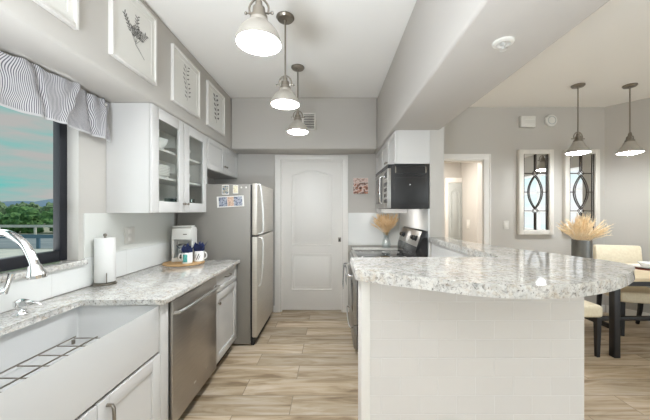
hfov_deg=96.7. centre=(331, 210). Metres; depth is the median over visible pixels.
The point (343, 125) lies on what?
soffit
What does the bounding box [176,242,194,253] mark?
napkin
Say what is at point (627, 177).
wall
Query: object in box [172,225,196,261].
coffee maker
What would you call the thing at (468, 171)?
wall
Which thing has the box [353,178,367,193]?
canvas
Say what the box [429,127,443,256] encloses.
wall
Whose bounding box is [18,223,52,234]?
ground
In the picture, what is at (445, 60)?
ceiling beam
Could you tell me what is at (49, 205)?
tree
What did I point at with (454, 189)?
door
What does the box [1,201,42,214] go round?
tree
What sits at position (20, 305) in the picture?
soap dispenser
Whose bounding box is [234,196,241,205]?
picture
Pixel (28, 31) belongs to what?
soffit
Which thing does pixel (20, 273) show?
window sill
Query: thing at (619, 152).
diffuser
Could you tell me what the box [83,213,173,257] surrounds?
backsplash
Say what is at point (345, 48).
ceiling
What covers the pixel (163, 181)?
shelf
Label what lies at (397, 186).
microwave
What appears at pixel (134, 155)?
upper cabinet
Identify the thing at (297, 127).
pendant light
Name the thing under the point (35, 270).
faucet
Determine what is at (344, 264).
dish towel
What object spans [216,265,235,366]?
base cabinet
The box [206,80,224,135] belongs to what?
framed print
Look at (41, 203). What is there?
hill
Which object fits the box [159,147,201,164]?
shelf
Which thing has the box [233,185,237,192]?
snapshot
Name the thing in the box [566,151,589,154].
diffuser
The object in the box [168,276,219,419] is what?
dishwasher
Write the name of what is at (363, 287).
trim
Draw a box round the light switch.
[503,221,508,228]
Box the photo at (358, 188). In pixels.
[353,183,367,193]
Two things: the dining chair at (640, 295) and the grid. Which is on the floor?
the dining chair at (640, 295)
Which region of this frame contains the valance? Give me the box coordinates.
[0,51,110,142]
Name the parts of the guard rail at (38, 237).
post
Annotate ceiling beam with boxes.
[374,0,609,153]
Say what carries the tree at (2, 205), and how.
on the ground at (46, 229)
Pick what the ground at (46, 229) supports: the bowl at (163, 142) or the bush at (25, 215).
the bush at (25, 215)
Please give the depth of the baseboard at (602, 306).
3.94 m
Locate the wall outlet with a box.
[124,226,134,243]
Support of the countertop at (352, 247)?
on the base cabinet
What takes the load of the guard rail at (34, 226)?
on the ground at (46, 229)
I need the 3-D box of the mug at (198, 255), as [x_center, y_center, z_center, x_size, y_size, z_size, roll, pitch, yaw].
[-1.262,0.430,2.779,0.119,0.100,0.092,0,0,-21]
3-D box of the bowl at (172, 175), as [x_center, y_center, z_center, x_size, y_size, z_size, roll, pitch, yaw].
[-1.450,-0.308,2.740,0.200,0.075,0.200,0,0,0]
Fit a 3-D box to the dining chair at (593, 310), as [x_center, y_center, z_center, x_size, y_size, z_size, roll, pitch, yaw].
[2.283,0.904,2.940,0.535,0.958,0.470,0,0,0]
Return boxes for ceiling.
[143,0,649,106]
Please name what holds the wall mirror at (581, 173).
attached to the wall at (495, 131)
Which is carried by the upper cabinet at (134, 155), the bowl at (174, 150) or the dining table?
the bowl at (174, 150)
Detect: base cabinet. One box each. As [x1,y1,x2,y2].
[75,303,167,419]
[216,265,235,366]
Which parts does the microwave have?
door, handle, control panel, panel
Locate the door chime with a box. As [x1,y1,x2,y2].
[519,116,535,127]
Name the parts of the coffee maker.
lid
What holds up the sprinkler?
attached to the ceiling beam
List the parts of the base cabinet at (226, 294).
drawer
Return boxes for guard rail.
[0,225,52,234]
[0,235,52,248]
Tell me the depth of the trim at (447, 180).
5.66 m
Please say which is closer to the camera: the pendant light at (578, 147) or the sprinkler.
the sprinkler
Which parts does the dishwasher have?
handle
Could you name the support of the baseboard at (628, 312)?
attached to the wall at (627, 177)
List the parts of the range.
handle, handle, oven door, drawer, glass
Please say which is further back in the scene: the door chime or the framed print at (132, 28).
the door chime
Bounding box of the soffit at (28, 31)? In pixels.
[0,0,238,153]
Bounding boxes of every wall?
[0,50,213,312]
[214,107,604,311]
[370,243,583,419]
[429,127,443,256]
[444,162,477,242]
[605,98,649,312]
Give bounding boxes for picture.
[219,197,226,206]
[227,197,233,205]
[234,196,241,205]
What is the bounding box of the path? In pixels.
[0,249,52,257]
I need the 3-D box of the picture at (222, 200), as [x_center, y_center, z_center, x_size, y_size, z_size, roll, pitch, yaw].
[-1.112,-0.093,2.947,0.085,0.094,0.001,-3,0,0]
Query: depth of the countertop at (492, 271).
1.19 m
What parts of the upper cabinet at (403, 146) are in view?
door, door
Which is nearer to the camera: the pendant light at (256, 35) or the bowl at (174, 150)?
the pendant light at (256, 35)
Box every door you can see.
[282,161,340,309]
[448,183,461,239]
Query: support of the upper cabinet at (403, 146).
attached to the wall at (436, 166)
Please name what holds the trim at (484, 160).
attached to the wall at (495, 131)
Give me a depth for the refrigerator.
2.95 m
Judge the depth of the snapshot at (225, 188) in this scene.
2.95 m
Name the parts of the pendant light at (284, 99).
stem, lamp shade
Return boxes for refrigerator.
[177,183,272,344]
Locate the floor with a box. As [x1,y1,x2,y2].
[178,310,649,419]
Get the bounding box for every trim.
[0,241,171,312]
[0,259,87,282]
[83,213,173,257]
[275,155,347,312]
[358,281,369,419]
[444,154,490,244]
[445,178,461,236]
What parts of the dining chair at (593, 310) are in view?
seat, leg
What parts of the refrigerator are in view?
photo strip, handle, handle, door, freezer door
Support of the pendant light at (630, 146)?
hanging from the ceiling
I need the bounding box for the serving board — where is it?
[162,260,204,266]
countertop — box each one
[0,260,239,335]
[350,237,634,298]
[351,246,397,249]
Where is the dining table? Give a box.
[584,263,649,357]
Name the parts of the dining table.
leg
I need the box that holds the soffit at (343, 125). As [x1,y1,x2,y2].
[231,98,376,153]
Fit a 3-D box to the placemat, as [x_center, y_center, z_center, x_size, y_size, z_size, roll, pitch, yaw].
[3.420,0.618,3.135,0.384,0.004,0.384,0,0,0]
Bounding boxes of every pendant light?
[235,0,281,55]
[271,11,299,109]
[287,64,307,134]
[565,83,591,154]
[616,83,644,154]
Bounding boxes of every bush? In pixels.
[0,206,43,232]
[38,208,52,231]
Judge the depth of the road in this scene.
14.41 m
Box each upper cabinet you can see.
[106,103,206,212]
[207,136,237,178]
[376,149,406,212]
[381,130,429,169]
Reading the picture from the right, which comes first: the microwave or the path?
the microwave
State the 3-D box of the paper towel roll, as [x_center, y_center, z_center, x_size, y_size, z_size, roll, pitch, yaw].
[-1.535,0.328,1.955,0.118,0.295,0.118,0,0,0]
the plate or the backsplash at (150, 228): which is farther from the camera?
the plate
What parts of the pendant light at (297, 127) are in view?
stem, lamp shade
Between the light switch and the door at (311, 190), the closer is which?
the light switch
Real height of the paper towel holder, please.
0.342 m
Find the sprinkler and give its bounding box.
[492,36,514,51]
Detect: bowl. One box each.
[159,137,167,148]
[165,148,190,153]
[169,173,190,179]
[637,261,649,267]
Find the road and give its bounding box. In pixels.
[0,238,52,248]
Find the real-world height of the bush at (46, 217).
2.203 m
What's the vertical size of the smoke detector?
0.166 m
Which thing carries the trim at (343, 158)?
attached to the wall at (495, 131)
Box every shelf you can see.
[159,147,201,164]
[159,176,200,185]
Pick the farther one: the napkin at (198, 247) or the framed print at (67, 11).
the napkin at (198, 247)
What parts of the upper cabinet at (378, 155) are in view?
door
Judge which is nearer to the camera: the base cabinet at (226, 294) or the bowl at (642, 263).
the base cabinet at (226, 294)
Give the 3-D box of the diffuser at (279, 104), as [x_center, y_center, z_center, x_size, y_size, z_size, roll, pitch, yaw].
[-0.342,-0.809,2.115,0.194,0.102,0.194,0,0,0]
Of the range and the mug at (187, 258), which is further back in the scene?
the range
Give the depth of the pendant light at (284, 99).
2.08 m
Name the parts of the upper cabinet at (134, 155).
door, panel, door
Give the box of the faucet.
[0,229,48,294]
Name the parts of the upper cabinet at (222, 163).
door, door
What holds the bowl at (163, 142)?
on the upper cabinet at (134, 155)
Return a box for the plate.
[629,264,649,268]
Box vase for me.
[571,239,592,258]
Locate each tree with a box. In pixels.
[0,201,7,211]
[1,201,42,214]
[39,202,52,213]
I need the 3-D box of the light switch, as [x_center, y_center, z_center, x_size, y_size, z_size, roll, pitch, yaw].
[2.378,0.190,3.944,0.072,0.115,0.012,0,0,0]
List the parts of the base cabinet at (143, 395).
door, handle, door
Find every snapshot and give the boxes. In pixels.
[222,185,228,193]
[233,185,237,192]
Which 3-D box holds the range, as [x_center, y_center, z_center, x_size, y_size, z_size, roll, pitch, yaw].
[0.528,0.767,3.146,0.781,1.165,0.766,0,0,0]
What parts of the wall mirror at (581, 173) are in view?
glass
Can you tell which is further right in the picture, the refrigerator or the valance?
the refrigerator
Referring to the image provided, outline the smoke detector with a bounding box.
[544,115,556,126]
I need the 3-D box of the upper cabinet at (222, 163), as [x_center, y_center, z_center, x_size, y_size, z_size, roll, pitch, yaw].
[-1.433,-0.607,3.466,0.354,0.333,0.965,0,0,0]
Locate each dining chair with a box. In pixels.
[584,300,602,356]
[593,245,649,335]
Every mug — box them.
[178,252,192,263]
[194,251,206,261]
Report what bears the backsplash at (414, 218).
attached to the wall at (436, 166)
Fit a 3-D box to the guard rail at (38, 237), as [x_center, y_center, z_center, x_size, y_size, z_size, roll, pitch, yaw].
[-15.000,1.320,12.435,14.120,0.620,0.130,0,0,0]
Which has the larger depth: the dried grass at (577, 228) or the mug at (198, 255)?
the dried grass at (577, 228)
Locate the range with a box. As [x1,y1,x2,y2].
[344,226,427,350]
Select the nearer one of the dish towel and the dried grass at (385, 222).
the dish towel
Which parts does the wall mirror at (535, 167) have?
glass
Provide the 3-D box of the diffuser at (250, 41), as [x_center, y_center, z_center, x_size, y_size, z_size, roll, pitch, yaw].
[-0.340,-0.809,1.345,0.194,0.102,0.194,0,0,0]
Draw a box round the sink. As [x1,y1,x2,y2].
[0,306,158,419]
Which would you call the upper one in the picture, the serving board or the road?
the road
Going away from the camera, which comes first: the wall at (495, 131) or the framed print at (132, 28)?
the framed print at (132, 28)
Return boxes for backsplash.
[348,213,399,244]
[400,209,429,256]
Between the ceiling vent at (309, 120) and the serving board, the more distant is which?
the ceiling vent at (309, 120)
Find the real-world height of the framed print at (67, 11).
0.470 m
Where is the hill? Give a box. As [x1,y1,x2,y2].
[3,199,52,206]
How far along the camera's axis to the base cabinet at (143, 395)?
1.51 m
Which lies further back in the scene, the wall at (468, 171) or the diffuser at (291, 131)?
the wall at (468, 171)
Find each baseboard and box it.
[273,305,604,311]
[606,305,649,315]
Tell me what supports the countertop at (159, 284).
on the base cabinet at (143, 395)
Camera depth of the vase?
3.13 m
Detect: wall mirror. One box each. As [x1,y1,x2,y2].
[517,149,553,234]
[563,149,599,234]
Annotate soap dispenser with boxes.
[11,298,40,316]
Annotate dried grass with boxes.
[370,212,399,234]
[556,212,612,240]
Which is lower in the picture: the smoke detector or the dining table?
the dining table
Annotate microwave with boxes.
[375,164,428,208]
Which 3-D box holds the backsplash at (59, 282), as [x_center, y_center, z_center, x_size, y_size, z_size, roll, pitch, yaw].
[-1.606,0.399,1.520,0.012,0.188,2.840,0,0,0]
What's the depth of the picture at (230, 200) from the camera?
2.95 m
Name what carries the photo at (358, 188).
attached to the canvas
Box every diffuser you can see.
[237,30,279,53]
[272,100,298,108]
[288,129,307,134]
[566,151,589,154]
[618,151,642,154]
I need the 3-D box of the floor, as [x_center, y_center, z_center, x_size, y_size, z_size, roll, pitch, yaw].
[1.750,1.430,1.425,7.100,0.100,9.150,0,0,0]
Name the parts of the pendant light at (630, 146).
stem, lamp shade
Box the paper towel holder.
[92,233,116,285]
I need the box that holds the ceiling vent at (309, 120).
[302,113,315,129]
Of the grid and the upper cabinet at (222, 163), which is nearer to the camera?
the grid
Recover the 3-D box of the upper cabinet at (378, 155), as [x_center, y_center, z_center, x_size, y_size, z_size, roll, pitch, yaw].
[0.753,-0.374,3.735,0.364,0.798,0.405,0,0,0]
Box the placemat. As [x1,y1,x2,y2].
[634,266,649,270]
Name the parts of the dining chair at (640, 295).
leg, backrest, leg, seat, leg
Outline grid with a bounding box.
[0,336,100,392]
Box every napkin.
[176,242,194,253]
[194,241,207,251]
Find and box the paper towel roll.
[94,237,115,282]
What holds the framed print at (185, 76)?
attached to the soffit at (28, 31)
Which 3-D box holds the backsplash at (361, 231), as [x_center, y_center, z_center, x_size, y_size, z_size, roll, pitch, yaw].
[0.572,0.245,3.944,0.700,0.440,0.012,0,0,0]
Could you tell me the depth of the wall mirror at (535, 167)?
3.93 m
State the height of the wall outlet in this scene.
0.130 m
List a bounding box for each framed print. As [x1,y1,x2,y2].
[32,0,78,29]
[108,0,156,85]
[171,43,199,118]
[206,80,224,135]
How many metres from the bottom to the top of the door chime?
0.150 m
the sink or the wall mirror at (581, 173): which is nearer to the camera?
the sink
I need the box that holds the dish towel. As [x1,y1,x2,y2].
[342,263,345,285]
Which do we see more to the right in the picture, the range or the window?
the range
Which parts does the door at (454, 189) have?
panel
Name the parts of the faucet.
lever, spout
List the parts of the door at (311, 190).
panel, panel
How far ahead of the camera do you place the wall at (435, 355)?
1.28 m
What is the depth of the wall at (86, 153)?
1.87 m
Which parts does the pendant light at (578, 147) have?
stem, lamp shade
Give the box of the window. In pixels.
[0,121,66,271]

